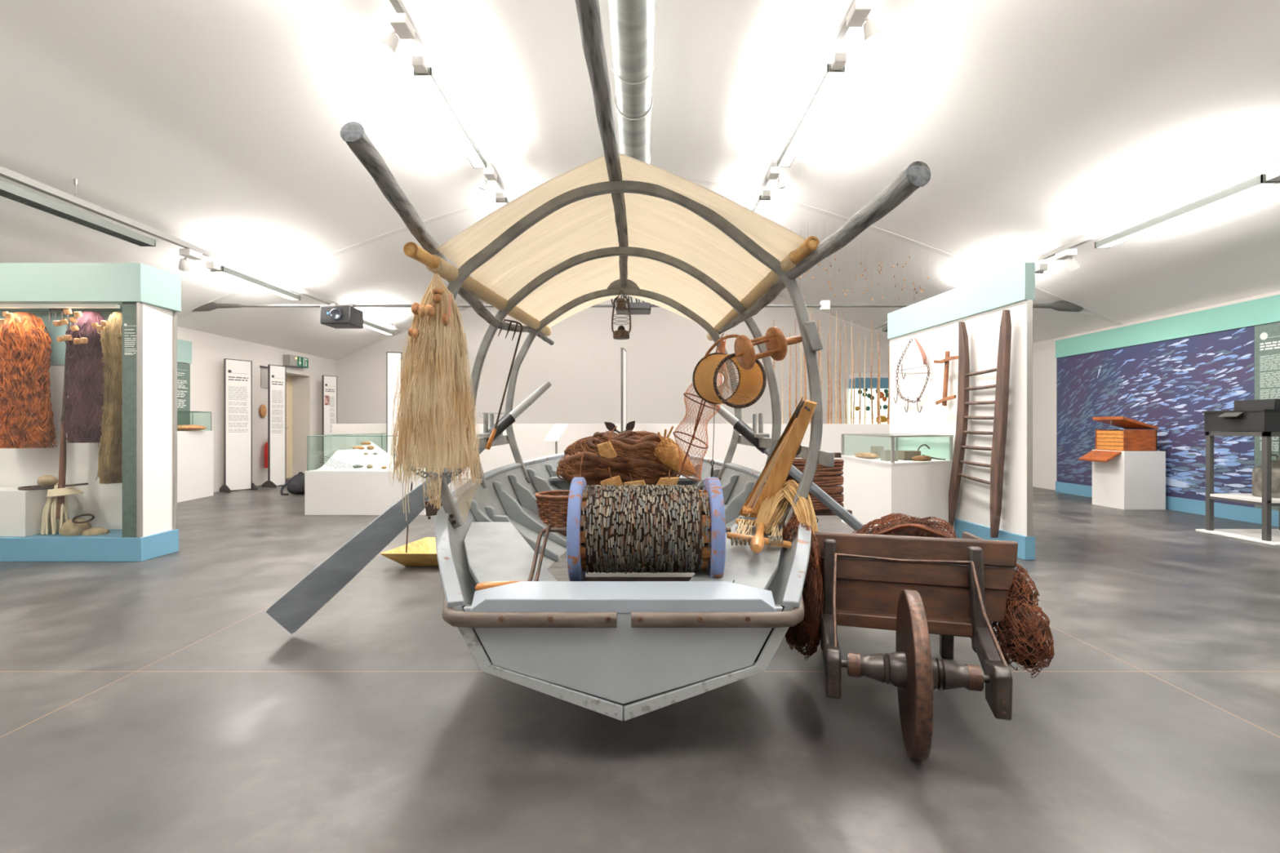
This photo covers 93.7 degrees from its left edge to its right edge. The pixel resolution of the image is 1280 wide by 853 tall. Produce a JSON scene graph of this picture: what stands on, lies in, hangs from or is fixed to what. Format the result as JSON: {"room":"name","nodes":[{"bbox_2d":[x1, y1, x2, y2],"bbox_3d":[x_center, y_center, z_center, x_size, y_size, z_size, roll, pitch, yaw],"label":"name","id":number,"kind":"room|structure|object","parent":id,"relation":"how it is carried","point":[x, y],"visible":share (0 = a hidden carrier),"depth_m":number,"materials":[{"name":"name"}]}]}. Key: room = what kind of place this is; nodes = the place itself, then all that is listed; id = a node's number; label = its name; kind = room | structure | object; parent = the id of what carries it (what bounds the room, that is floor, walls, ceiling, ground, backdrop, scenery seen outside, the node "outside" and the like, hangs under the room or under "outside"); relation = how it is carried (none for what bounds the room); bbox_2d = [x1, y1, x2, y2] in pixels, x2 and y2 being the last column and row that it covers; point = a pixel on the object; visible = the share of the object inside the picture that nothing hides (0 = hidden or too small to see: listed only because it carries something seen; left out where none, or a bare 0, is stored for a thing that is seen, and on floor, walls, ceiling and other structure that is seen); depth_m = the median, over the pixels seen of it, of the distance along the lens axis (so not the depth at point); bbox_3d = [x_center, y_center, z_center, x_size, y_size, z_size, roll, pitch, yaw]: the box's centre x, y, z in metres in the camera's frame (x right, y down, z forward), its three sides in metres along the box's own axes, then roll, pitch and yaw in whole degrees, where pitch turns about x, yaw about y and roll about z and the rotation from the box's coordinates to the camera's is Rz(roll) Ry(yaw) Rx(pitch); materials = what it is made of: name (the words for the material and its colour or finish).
{"room":"museum","nodes":[
{"label":"museum","id":0,"kind":"room"},
{"bbox_2d":[177,326,335,492],"bbox_3d":[-7.050,-0.235,4.850,0.500,2.670,17.700,0,0,0],"label":"wall","id":1,"kind":"structure","parent":0,"point":[209,350],"depth_m":10.62,"materials":[{"name":"white paint"}]},
{"bbox_2d":[177,338,191,425],"bbox_3d":[-6.782,-0.465,8.580,0.035,1.630,0.960,0,0,0],"label":"board","id":2,"kind":"object","parent":1,"relation":"attached to","point":[184,347],"visible":0.3,"depth_m":8.90,"materials":[{"name":"teal"}]},
{"bbox_2d":[259,365,267,388],"bbox_3d":[-6.787,-0.895,10.950,0.025,0.390,0.440,0,0,0],"label":"notice board","id":3,"kind":"object","parent":1,"relation":"attached to","point":[264,370],"visible":0.43,"depth_m":10.82,"materials":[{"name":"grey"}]},
{"bbox_2d":[285,375,292,478],"bbox_3d":[-7.134,0.005,11.905,0.172,2.090,0.910,0,0,0],"label":"door","id":4,"kind":"structure","parent":1,"relation":"in","point":[288,378],"depth_m":12.22,"materials":[{"name":"beige"}]},
{"bbox_2d":[283,354,308,368],"bbox_3d":[-6.719,-1.270,11.735,0.162,0.200,0.630,0,0,0],"label":"exit sign","id":5,"kind":"object","parent":1,"relation":"attached to","point":[289,360],"visible":1,"depth_m":11.61,"materials":[{"name":"green plastic"}]},
{"bbox_2d":[191,300,1093,315],"bbox_3d":[0.025,-1.716,8.560,13.650,0.330,0.120,0,0,0],"label":"rod","id":6,"kind":"object","parent":1,"relation":"attached to","point":[1060,305],"visible":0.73,"depth_m":8.54,"materials":[{"name":"grey paint"}]},
{"bbox_2d":[320,303,363,328],"bbox_3d":[-4.242,-1.590,8.535,0.420,0.328,0.450,0,0,0],"label":"projector","id":7,"kind":"object","parent":6,"relation":"hanging from","point":[337,317],"visible":1,"depth_m":8.34,"materials":[{"name":"black plastic"}]},
{"bbox_2d":[610,295,653,314],"bbox_3d":[-0.072,-1.814,8.550,0.706,0.369,0.420,0,0,0],"label":"projector","id":8,"kind":"object","parent":6,"relation":"hanging from","point":[636,308],"visible":0.46,"depth_m":8.38,"materials":[{"name":"black paint"}]},
{"bbox_2d":[177,177,1123,325],"bbox_3d":[0.000,-2.517,8.560,13.720,2.146,0.120,0,0,0],"label":"trim","id":9,"kind":"structure","parent":1,"relation":"attached to","point":[695,180],"depth_m":8.55,"materials":[{"name":"white metal"}]},
{"bbox_2d":[332,423,889,485],"bbox_3d":[-0.350,0.504,9.525,8.900,1.092,0.350,0,0,0],"label":"wall","id":10,"kind":"structure","parent":0,"point":[530,438],"depth_m":9.35,"materials":[{"name":"white paint"}]},
{"bbox_2d":[835,311,837,423],"bbox_3d":[3.139,-0.943,9.598,0.037,1.804,0.032,0,0,0],"label":"rod","id":11,"kind":"object","parent":10,"relation":"on","point":[836,397],"visible":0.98,"depth_m":9.59,"materials":[{"name":"wood"}]},
{"bbox_2d":[838,323,841,423],"bbox_3d":[3.161,-0.837,9.482,0.044,1.592,0.034,0,0,0],"label":"rod","id":12,"kind":"object","parent":10,"relation":"on","point":[839,387],"visible":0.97,"depth_m":9.47,"materials":[{"name":"brown wood"}]},
{"bbox_2d":[876,334,879,423],"bbox_3d":[3.749,-0.771,9.444,0.040,1.459,0.033,0,0,0],"label":"rod","id":13,"kind":"object","parent":10,"relation":"on","point":[877,389],"visible":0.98,"depth_m":9.44,"materials":[{"name":"brown wood"}]},
{"bbox_2d":[335,295,889,423],"bbox_3d":[0.020,-1.245,13.550,13.760,4.690,0.300,0,0,0],"label":"wall","id":14,"kind":"structure","parent":0,"point":[664,348],"depth_m":13.40,"materials":[{"name":"white paint"}]},
{"bbox_2d":[0,477,1279,852],"bbox_3d":[-0.100,1.110,4.900,15.000,0.120,18.200,0,0,0],"label":"floor","id":15,"kind":"structure","parent":0,"point":[157,704],"depth_m":2.08,"materials":[{"name":"concrete"}]},
{"bbox_2d":[0,262,181,561],"bbox_3d":[-5.180,-0.109,4.846,2.639,2.317,0.407,0,0,0],"label":"showcase","id":16,"kind":"object","parent":15,"relation":"on","point":[140,513],"visible":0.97,"depth_m":4.74,"materials":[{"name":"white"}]},
{"bbox_2d":[0,311,56,448],"bbox_3d":[-4.993,-0.412,4.845,0.417,1.184,0.370,0,0,-22],"label":"net","id":17,"kind":"object","parent":16,"relation":"hanging from","point":[26,413],"visible":1,"depth_m":4.77,"materials":[{"name":"orange fabric"}]},
{"bbox_2d":[0,487,57,536],"bbox_3d":[-5.207,0.684,4.850,0.786,0.360,0.300,0,0,0],"label":"block","id":18,"kind":"object","parent":16,"relation":"on","point":[20,511],"visible":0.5,"depth_m":4.70,"materials":[{"name":"white paint"}]},
{"bbox_2d":[17,483,88,490],"bbox_3d":[-4.695,0.476,4.850,0.551,0.051,0.278,0,0,0],"label":"hoop","id":19,"kind":"object","parent":18,"relation":"on","point":[37,486],"visible":0.75,"depth_m":4.79},
{"bbox_2d":[36,475,57,487],"bbox_3d":[-4.759,0.438,4.819,0.133,0.099,0.112,0,0,0],"label":"round stone","id":20,"kind":"object","parent":19,"relation":"on","point":[45,481],"visible":1,"depth_m":4.79,"materials":[{"name":"beige stone"}]},
{"bbox_2d":[48,308,70,517],"bbox_3d":[-4.682,-0.115,4.814,0.166,1.683,0.070,0,0,0],"label":"fork","id":21,"kind":"object","parent":16,"relation":"in","point":[62,463],"visible":0.63,"depth_m":4.81,"materials":[{"name":"brown wood"}]},
{"bbox_2d":[40,484,84,534],"bbox_3d":[-4.678,0.663,4.830,0.325,0.391,0.214,0,0,0],"label":"bundle","id":22,"kind":"object","parent":16,"relation":"on","point":[49,517],"visible":0.9,"depth_m":4.78,"materials":[{"name":"beige"}]},
{"bbox_2d":[59,517,92,536],"bbox_3d":[-4.532,0.818,4.819,0.191,0.164,0.184,0,0,0],"label":"stone","id":23,"kind":"object","parent":16,"relation":"on","point":[68,528],"visible":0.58,"depth_m":4.76,"materials":[{"name":"beige stone"}]},
{"bbox_2d":[53,308,107,443],"bbox_3d":[-4.449,-0.434,4.845,0.362,1.140,0.337,0,0,0],"label":"net","id":24,"kind":"object","parent":16,"relation":"hanging from","point":[84,381],"visible":0.77,"depth_m":4.76,"materials":[{"name":"purple fabric"}]},
{"bbox_2d":[82,527,110,535],"bbox_3d":[-4.372,0.855,4.820,0.170,0.084,0.162,0,0,0],"label":"flat stone","id":25,"kind":"object","parent":16,"relation":"on","point":[95,531],"visible":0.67,"depth_m":4.78,"materials":[{"name":"beige stone"}]},
{"bbox_2d":[91,311,122,484],"bbox_3d":[-4.238,-0.273,4.844,0.188,1.464,0.322,0,0,-11],"label":"net","id":26,"kind":"object","parent":16,"relation":"hanging from","point":[110,450],"visible":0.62,"depth_m":4.78,"materials":[{"name":"beige fabric"}]},
{"bbox_2d":[177,410,213,502],"bbox_3d":[-6.575,0.415,8.595,0.410,1.270,0.989,0,0,0],"label":"display case","id":27,"kind":"object","parent":15,"relation":"on","point":[195,449],"depth_m":8.66,"materials":[{"name":"white paint"}]},
{"bbox_2d":[177,424,206,431],"bbox_3d":[-6.498,0.017,8.623,0.316,0.085,0.584,0,0,0],"label":"float","id":28,"kind":"object","parent":27,"relation":"on","point":[184,427],"visible":0.82,"depth_m":8.52,"materials":[{"name":"brown wood"}]},
{"bbox_2d":[219,358,257,492],"bbox_3d":[-6.557,-0.021,9.799,0.340,2.141,0.420,0,0,30],"label":"panel","id":29,"kind":"object","parent":15,"relation":"on","point":[237,374],"visible":1,"depth_m":9.78,"materials":[{"name":"white paint"}]},
{"bbox_2d":[261,364,288,487],"bbox_3d":[-6.349,-0.011,10.505,0.340,2.121,0.334,0,0,20],"label":"panel","id":30,"kind":"object","parent":15,"relation":"on","point":[276,374],"visible":0.98,"depth_m":10.47,"materials":[{"name":"white paint"}]},
{"bbox_2d":[280,471,304,495],"bbox_3d":[-5.268,0.879,9.315,0.454,0.357,0.386,0,0,0],"label":"backpack","id":31,"kind":"object","parent":15,"relation":"on","point":[295,485],"visible":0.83,"depth_m":9.20,"materials":[{"name":"black fabric"}]},
{"bbox_2d":[322,375,337,465],"bbox_3d":[-6.537,-0.011,12.655,0.340,2.121,0.344,0,0,25],"label":"panel","id":32,"kind":"object","parent":15,"relation":"on","point":[329,382],"visible":0.83,"depth_m":12.61,"materials":[{"name":"white paint"}]},
{"bbox_2d":[304,433,471,515],"bbox_3d":[-3.273,0.578,8.150,1.445,0.944,2.100,0,0,0],"label":"display case","id":33,"kind":"object","parent":15,"relation":"on","point":[337,487],"visible":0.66,"depth_m":7.10,"materials":[{"name":"white paint"}]},
{"bbox_2d":[386,351,402,462],"bbox_3d":[-3.631,-0.025,8.870,0.215,2.151,0.032,0,0,-17],"label":"panel","id":34,"kind":"object","parent":15,"relation":"on","point":[393,358],"visible":0.61,"depth_m":8.85,"materials":[{"name":"white paint"}]},
{"bbox_2d":[379,481,438,566],"bbox_3d":[-1.530,0.740,4.690,0.735,0.621,0.656,0,0,0],"label":"tray","id":35,"kind":"object","parent":15,"relation":"on","point":[422,552],"visible":0.45,"depth_m":4.49,"materials":[{"name":"yellow wood"}]},
{"bbox_2d":[543,423,568,453],"bbox_3d":[-0.878,0.511,6.300,0.136,1.079,0.424,0,0,8],"label":"board","id":36,"kind":"object","parent":15,"relation":"on","point":[557,429],"visible":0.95,"depth_m":6.25,"materials":[{"name":"white paint"}]},
{"bbox_2d":[621,347,626,431],"bbox_3d":[-0.236,-0.041,8.800,0.032,2.181,0.406,0,0,6],"label":"panel","id":37,"kind":"object","parent":15,"relation":"on","point":[624,353],"visible":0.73,"depth_m":8.73,"materials":[{"name":"white paint"}]},
{"bbox_2d":[340,0,931,720],"bbox_3d":[-0.079,-0.081,3.296,1.742,2.262,4.109,0,0,0],"label":"rowing boat","id":38,"kind":"object","parent":15,"relation":"on","point":[620,651],"visible":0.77,"depth_m":1.99,"materials":[{"name":"grey paint"}]},
{"bbox_2d":[266,381,551,634],"bbox_3d":[-1.203,0.374,3.386,1.546,1.327,0.074,0,0,-35],"label":"oar","id":39,"kind":"object","parent":38,"relation":"on","point":[296,606],"visible":0.72,"depth_m":3.15,"materials":[{"name":"grey paint"}]},
{"bbox_2d":[424,479,442,519],"bbox_3d":[-0.908,0.275,2.644,0.069,0.264,0.092,0,0,0],"label":"bailer","id":40,"kind":"object","parent":38,"relation":"hanging from","point":[430,511],"visible":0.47,"depth_m":2.62,"materials":[{"name":"brown wood"}]},
{"bbox_2d":[388,272,483,523],"bbox_3d":[-0.801,-0.142,2.386,0.361,1.076,0.274,0,0,0],"label":"net","id":41,"kind":"object","parent":38,"relation":"hanging from","point":[437,428],"visible":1,"depth_m":2.31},
{"bbox_2d":[485,319,523,449],"bbox_3d":[-0.765,-0.239,3.387,0.212,0.742,0.035,0,0,-3],"label":"fork","id":42,"kind":"object","parent":38,"relation":"hanging from","point":[489,443],"visible":0.97,"depth_m":3.38,"materials":[{"name":"metal"}]},
{"bbox_2d":[534,489,569,536],"bbox_3d":[-0.475,0.555,3.720,0.349,0.288,0.349,0,0,32],"label":"wicker basket","id":43,"kind":"object","parent":38,"relation":"on","point":[555,503],"visible":0.41,"depth_m":3.58,"materials":[{"name":"brown wicker"}]},
{"bbox_2d":[475,476,731,591],"bbox_3d":[-0.112,0.442,2.209,0.894,0.510,0.415,0,0,-3],"label":"reel","id":44,"kind":"object","parent":38,"relation":"on","point":[658,528],"visible":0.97,"depth_m":2.08,"materials":[{"name":"fabric"}]},
{"bbox_2d":[403,152,819,340],"bbox_3d":[-0.117,-0.859,3.274,1.581,0.498,2.241,0,0,0],"label":"canvas awning","id":45,"kind":"object","parent":38,"relation":"on","point":[662,225],"visible":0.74,"depth_m":2.90,"materials":[{"name":"beige fabric"}]},
{"bbox_2d":[604,420,635,433],"bbox_3d":[-0.152,0.041,4.496,0.233,0.170,0.031,0,0,0],"label":"anchor","id":46,"kind":"object","parent":38,"relation":"on","point":[610,426],"visible":0.65,"depth_m":4.49,"materials":[{"name":"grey metal"}]},
{"bbox_2d":[611,290,631,339],"bbox_3d":[-0.123,-0.737,3.940,0.108,0.318,0.108,0,0,45],"label":"lantern","id":47,"kind":"object","parent":38,"relation":"hanging from","point":[620,334],"visible":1,"depth_m":3.92,"materials":[{"name":"metal"}]},
{"bbox_2d":[555,426,688,488],"bbox_3d":[-0.114,0.206,4.085,0.936,0.418,0.492,0,0,0],"label":"heap","id":48,"kind":"object","parent":38,"relation":"on","point":[628,457],"visible":0.86,"depth_m":3.97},
{"bbox_2d":[653,426,695,475],"bbox_3d":[0.243,0.158,3.998,0.306,0.326,0.179,0,0,29],"label":"woven creel","id":49,"kind":"object","parent":48,"relation":"on","point":[667,451],"visible":0.8,"depth_m":3.95,"materials":[{"name":"beige wicker"}]},
{"bbox_2d":[672,333,728,481],"bbox_3d":[0.400,-0.127,3.622,0.413,0.914,0.248,0,0,-22],"label":"net","id":50,"kind":"object","parent":38,"relation":"hanging from","point":[698,418],"visible":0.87,"depth_m":3.57,"materials":[{"name":"brown fabric"}]},
{"bbox_2d":[692,333,766,408],"bbox_3d":[0.440,-0.264,3.006,0.277,0.360,0.401,0,0,-10],"label":"sieve","id":51,"kind":"object","parent":38,"relation":"attached to","point":[751,386],"visible":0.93,"depth_m":2.98,"materials":[{"name":"beige wood"}]},
{"bbox_2d":[726,518,791,553],"bbox_3d":[0.505,0.442,2.509,0.250,0.081,0.644,0,0,14],"label":"line winder","id":52,"kind":"object","parent":38,"relation":"on","point":[757,542],"visible":0.84,"depth_m":2.37,"materials":[{"name":"brown wood"}]},
{"bbox_2d":[733,326,820,369],"bbox_3d":[0.587,-0.328,2.533,0.404,0.185,0.148,0,0,-15],"label":"line winder","id":53,"kind":"object","parent":38,"relation":"attached to","point":[776,343],"visible":0.94,"depth_m":2.49,"materials":[{"name":"brown wood"}]},
{"bbox_2d":[738,396,817,517],"bbox_3d":[0.610,0.145,2.660,0.143,0.556,0.436,0,0,-41],"label":"wooden board","id":54,"kind":"object","parent":38,"relation":"on","point":[782,458],"visible":1,"depth_m":2.61,"materials":[{"name":"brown wood"}]},
{"bbox_2d":[754,480,818,547],"bbox_3d":[0.616,0.365,2.580,0.234,0.256,0.459,0,0,3],"label":"hemp hank","id":55,"kind":"object","parent":38,"relation":"on","point":[771,511],"visible":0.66,"depth_m":2.61,"materials":[{"name":"beige fabric"}]},
{"bbox_2d":[706,401,869,533],"bbox_3d":[1.039,0.410,3.398,1.464,1.201,0.074,0,0,31],"label":"oar","id":56,"kind":"object","parent":38,"relation":"on","point":[740,426],"visible":0.38,"depth_m":3.46,"materials":[{"name":"grey paint"}]},
{"bbox_2d":[785,452,852,522],"bbox_3d":[1.031,0.602,3.570,0.451,0.895,0.400,0,0,0],"label":"reel","id":57,"kind":"object","parent":15,"relation":"on","point":[829,479],"visible":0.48,"depth_m":3.53,"materials":[{"name":"brown wood"}]},
{"bbox_2d":[848,373,888,423],"bbox_3d":[5.416,-0.053,13.185,1.500,2.206,0.410,0,0,0],"label":"display panel","id":58,"kind":"object","parent":15,"relation":"on","point":[884,380],"visible":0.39,"depth_m":13.33,"materials":[{"name":"white paint"}]},
{"bbox_2d":[840,433,954,537],"bbox_3d":[2.557,0.565,5.923,0.788,0.970,1.457,0,0,0],"label":"display case","id":59,"kind":"object","parent":15,"relation":"on","point":[875,488],"visible":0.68,"depth_m":5.50,"materials":[{"name":"white paint"}]},
{"bbox_2d":[880,449,897,461],"bbox_3d":[2.360,0.274,5.680,0.120,0.100,0.120,0,0,0],"label":"box","id":60,"kind":"object","parent":59,"relation":"on","point":[885,454],"visible":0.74,"depth_m":5.62,"materials":[{"name":"brown"}]},
{"bbox_2d":[897,450,920,460],"bbox_3d":[2.600,0.279,5.790,0.160,0.090,0.140,0,0,0],"label":"box","id":61,"kind":"object","parent":59,"relation":"on","point":[902,455],"visible":0.78,"depth_m":5.72,"materials":[{"name":"brown"}]},
{"bbox_2d":[810,531,1017,760],"bbox_3d":[1.055,0.735,2.474,0.773,0.635,1.611,0,0,16],"label":"wheelbarrow","id":62,"kind":"object","parent":15,"relation":"on","point":[915,588],"visible":0.93,"depth_m":2.18,"materials":[{"name":"brown wood"}]},
{"bbox_2d":[782,512,1054,678],"bbox_3d":[1.044,0.658,2.458,0.954,0.593,0.668,0,0,17],"label":"net","id":63,"kind":"object","parent":62,"relation":"in","point":[1024,634],"visible":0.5,"depth_m":2.24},
{"bbox_2d":[887,262,1035,559],"bbox_3d":[2.971,-0.121,5.794,0.087,2.342,2.163,0,0,-5],"label":"wall","id":64,"kind":"structure","parent":15,"relation":"on","point":[934,321],"depth_m":5.31,"materials":[{"name":"white paint"}]},
{"bbox_2d":[893,337,930,412],"bbox_3d":[2.862,-0.537,6.340,0.038,0.788,0.704,0,0,-5],"label":"chain drag","id":65,"kind":"object","parent":64,"relation":"hanging from","point":[922,353],"visible":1,"depth_m":6.23,"materials":[{"name":"brown"}]},
{"bbox_2d":[933,351,958,405],"bbox_3d":[2.898,-0.455,5.645,0.051,0.519,0.406,0,0,-5],"label":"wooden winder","id":66,"kind":"object","parent":64,"relation":"attached to","point":[948,358],"visible":0.95,"depth_m":5.69,"materials":[{"name":"brown wood"}]},
{"bbox_2d":[948,309,1011,537],"bbox_3d":[2.926,0.001,5.219,0.050,1.896,0.808,0,0,-5],"label":"ladder","id":67,"kind":"object","parent":64,"relation":"hanging from","point":[1002,378],"visible":0.94,"depth_m":4.99,"materials":[{"name":"brown wood"}]},
{"bbox_2d":[1092,449,1165,510],"bbox_3d":[6.362,0.681,7.830,0.525,0.738,0.540,0,0,0],"label":"pedestal","id":68,"kind":"object","parent":15,"relation":"on","point":[1131,480],"visible":0.86,"depth_m":7.56,"materials":[{"name":"white paint"}]},
{"bbox_2d":[1078,416,1158,462],"bbox_3d":[6.225,0.165,7.835,0.649,0.583,0.510,0,0,0],"label":"wooden chest","id":69,"kind":"object","parent":68,"relation":"on","point":[1136,436],"visible":1,"depth_m":7.69,"materials":[{"name":"orange wood"}]},
{"bbox_2d":[1195,431,1279,546],"bbox_3d":[6.010,0.550,5.640,0.880,1.000,0.760,0,0,0],"label":"stand","id":70,"kind":"object","parent":15,"relation":"on","point":[1266,535],"visible":0.98,"depth_m":5.62,"materials":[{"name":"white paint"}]},
{"bbox_2d":[1201,399,1279,431],"bbox_3d":[5.975,-0.101,5.690,0.850,0.298,0.600,0,0,0],"label":"box","id":71,"kind":"object","parent":70,"relation":"on","point":[1258,415],"visible":1,"depth_m":5.58,"materials":[{"name":"black paint"}]},
{"bbox_2d":[1217,411,1245,419],"bbox_3d":[5.587,-0.104,5.670,0.074,0.068,0.200,0,0,0],"label":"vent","id":72,"kind":"object","parent":71,"relation":"attached to","point":[1224,415],"depth_m":5.66,"materials":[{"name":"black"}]},
{"bbox_2d":[1209,493,1279,502],"bbox_3d":[6.008,0.677,5.670,0.765,0.025,0.580,0,0,0],"label":"shelf","id":73,"kind":"object","parent":70,"relation":"attached to","point":[1238,498],"depth_m":5.66,"materials":[{"name":"white paint"}]},
{"bbox_2d":[1252,454,1279,497],"bbox_3d":[5.980,0.464,5.680,0.260,0.400,0.260,0,0,0],"label":"milk can","id":74,"kind":"object","parent":70,"relation":"on","point":[1257,471],"visible":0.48,"depth_m":5.65,"materials":[{"name":"metal"}]},
{"bbox_2d":[0,0,1279,359],"bbox_3d":[0.000,-2.570,4.900,13.720,2.240,18.200,0,0,0],"label":"ceiling","id":75,"kind":"structure","parent":0,"point":[1039,127],"depth_m":5.72,"materials":[{"name":"white paint"}]},
{"bbox_2d":[0,165,401,332],"bbox_3d":[-5.030,-2.092,5.300,0.060,0.225,14.600,0,0,0],"label":"track","id":76,"kind":"object","parent":75,"relation":"hanging from","point":[6,173],"visible":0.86,"depth_m":6.07,"materials":[{"name":"white metal"}]},
{"bbox_2d":[0,179,155,246],"bbox_3d":[-5.080,-1.905,5.240,0.150,0.090,1.920,0,0,0],"label":"light","id":77,"kind":"object","parent":76,"relation":"attached to","point":[7,190],"visible":1,"depth_m":5.32,"materials":[{"name":"grey metal"}]},
{"bbox_2d":[177,248,202,271],"bbox_3d":[-5.107,-1.864,6.753,0.233,0.221,0.206,0,0,0],"label":"spotlight","id":78,"kind":"object","parent":76,"relation":"hanging from","point":[184,264],"visible":1,"depth_m":6.74,"materials":[{"name":"white paint"}]},
{"bbox_2d":[205,261,300,300],"bbox_3d":[-5.080,-1.905,7.965,0.150,0.090,1.770,0,0,0],"label":"light","id":79,"kind":"object","parent":76,"relation":"attached to","point":[215,268],"visible":1,"depth_m":7.74,"materials":[{"name":"grey metal"}]},
{"bbox_2d":[363,320,393,334],"bbox_3d":[-5.080,-1.905,11.340,0.150,0.090,1.720,0,0,0],"label":"light","id":80,"kind":"object","parent":76,"relation":"attached to","point":[368,325],"visible":0.66,"depth_m":11.49,"materials":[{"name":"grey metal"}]},
{"bbox_2d":[389,0,513,201],"bbox_3d":[-1.800,-3.206,5.200,0.060,0.192,14.400,0,0,0],"label":"track","id":81,"kind":"object","parent":75,"relation":"hanging from","point":[397,5],"visible":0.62,"depth_m":5.52,"materials":[{"name":"white metal"}]},
{"bbox_2d":[380,13,414,54],"bbox_3d":[-1.878,-2.996,4.600,0.236,0.218,0.200,0,0,0],"label":"spotlight","id":82,"kind":"object","parent":81,"relation":"hanging from","point":[401,24],"visible":1,"depth_m":4.59,"materials":[{"name":"white paint"}]},
{"bbox_2d":[411,55,486,168],"bbox_3d":[-1.850,-3.035,5.965,0.150,0.090,1.970,0,0,0],"label":"light","id":83,"kind":"object","parent":81,"relation":"attached to","point":[425,76],"visible":1,"depth_m":5.70,"materials":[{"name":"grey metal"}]},
{"bbox_2d":[476,168,497,190],"bbox_3d":[-1.877,-2.998,7.300,0.233,0.215,0.200,0,0,0],"label":"spotlight","id":84,"kind":"object","parent":81,"relation":"hanging from","point":[490,174],"visible":0.98,"depth_m":7.29,"materials":[{"name":"white paint"}]},
{"bbox_2d":[495,191,509,208],"bbox_3d":[-1.850,-3.035,8.865,0.150,0.090,1.970,0,0,0],"label":"light","id":85,"kind":"object","parent":81,"relation":"attached to","point":[501,200],"visible":0.22,"depth_m":7.96,"materials":[{"name":"grey metal"}]},
{"bbox_2d":[608,0,655,164],"bbox_3d":[-0.060,-3.251,7.400,0.370,0.633,10.400,0,0,0],"label":"ventilation duct","id":86,"kind":"object","parent":75,"relation":"hanging from","point":[632,22],"visible":0.62,"depth_m":5.02,"materials":[{"name":"silver metal"}]},
{"bbox_2d":[748,0,855,209],"bbox_3d":[1.620,-3.244,5.200,0.060,0.207,14.400,0,0,0],"label":"track","id":87,"kind":"object","parent":75,"relation":"hanging from","point":[842,29],"visible":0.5,"depth_m":5.63,"materials":[{"name":"white metal"}]},
{"bbox_2d":[751,190,770,215],"bbox_3d":[1.670,-3.065,8.865,0.150,0.090,1.970,0,0,0],"label":"light","id":88,"kind":"object","parent":87,"relation":"attached to","point":[763,200],"visible":0.41,"depth_m":8.11,"materials":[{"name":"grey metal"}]},
{"bbox_2d":[767,167,786,189],"bbox_3d":[1.694,-3.030,7.350,0.229,0.210,0.200,0,0,0],"label":"spotlight","id":89,"kind":"object","parent":87,"relation":"hanging from","point":[774,173],"visible":1,"depth_m":7.33,"materials":[{"name":"white paint"}]},
{"bbox_2d":[777,52,847,166],"bbox_3d":[1.670,-3.065,5.980,0.150,0.090,2.000,0,0,0],"label":"light","id":90,"kind":"object","parent":87,"relation":"attached to","point":[833,71],"visible":1,"depth_m":5.71,"materials":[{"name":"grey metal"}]},
{"bbox_2d":[846,0,879,41],"bbox_3d":[1.696,-3.027,4.500,0.233,0.216,0.200,0,0,0],"label":"spotlight","id":91,"kind":"object","parent":87,"relation":"hanging from","point":[858,14],"visible":1,"depth_m":4.49,"materials":[{"name":"white paint"}]},
{"bbox_2d":[790,220,928,301],"bbox_3d":[3.540,-2.539,9.639,2.336,1.190,1.674,0,0,0],"label":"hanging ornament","id":92,"kind":"object","parent":75,"relation":"hanging from","point":[807,220],"visible":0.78,"depth_m":9.35,"materials":[{"name":"brown wood"}]},
{"bbox_2d":[874,152,1279,328],"bbox_3d":[4.950,-2.143,5.300,0.060,0.185,14.600,0,0,0],"label":"track","id":93,"kind":"object","parent":75,"relation":"hanging from","point":[1273,160],"visible":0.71,"depth_m":5.62,"materials":[{"name":"white metal"}]},
{"bbox_2d":[1055,248,1079,271],"bbox_3d":[5.028,-1.935,7.000,0.236,0.220,0.200,0,0,0],"label":"spotlight","id":94,"kind":"object","parent":93,"relation":"hanging from","point":[1073,264],"visible":1,"depth_m":6.99,"materials":[{"name":"white paint"}]},
{"bbox_2d":[1094,165,1279,248],"bbox_3d":[5.000,-1.975,5.565,0.150,0.090,1.870,0,0,0],"label":"light","id":95,"kind":"object","parent":93,"relation":"attached to","point":[1272,177],"visible":1,"depth_m":5.36,"materials":[{"name":"grey metal"}]},
{"bbox_2d":[1032,290,1279,489],"bbox_3d":[7.000,-0.235,4.850,0.300,2.670,17.700,0,0,0],"label":"wall","id":96,"kind":"structure","parent":0,"point":[1044,360],"depth_m":10.12,"materials":[{"name":"white paint"}]},
{"bbox_2d":[1055,294,1279,526],"bbox_3d":[6.765,-0.165,6.424,0.170,2.430,6.448,0,0,0],"label":"mural","id":97,"kind":"object","parent":96,"relation":"attached to","point":[1162,373],"visible":0.77,"depth_m":7.44,"materials":[{"name":"blue paint"}]},
{"bbox_2d":[1056,325,1254,507],"bbox_3d":[6.710,-0.107,8.094,0.020,1.985,3.108,0,0,0],"label":"print","id":98,"kind":"object","parent":97,"relation":"on","point":[1166,384],"depth_m":7.55,"materials":[{"name":"blue paper"}]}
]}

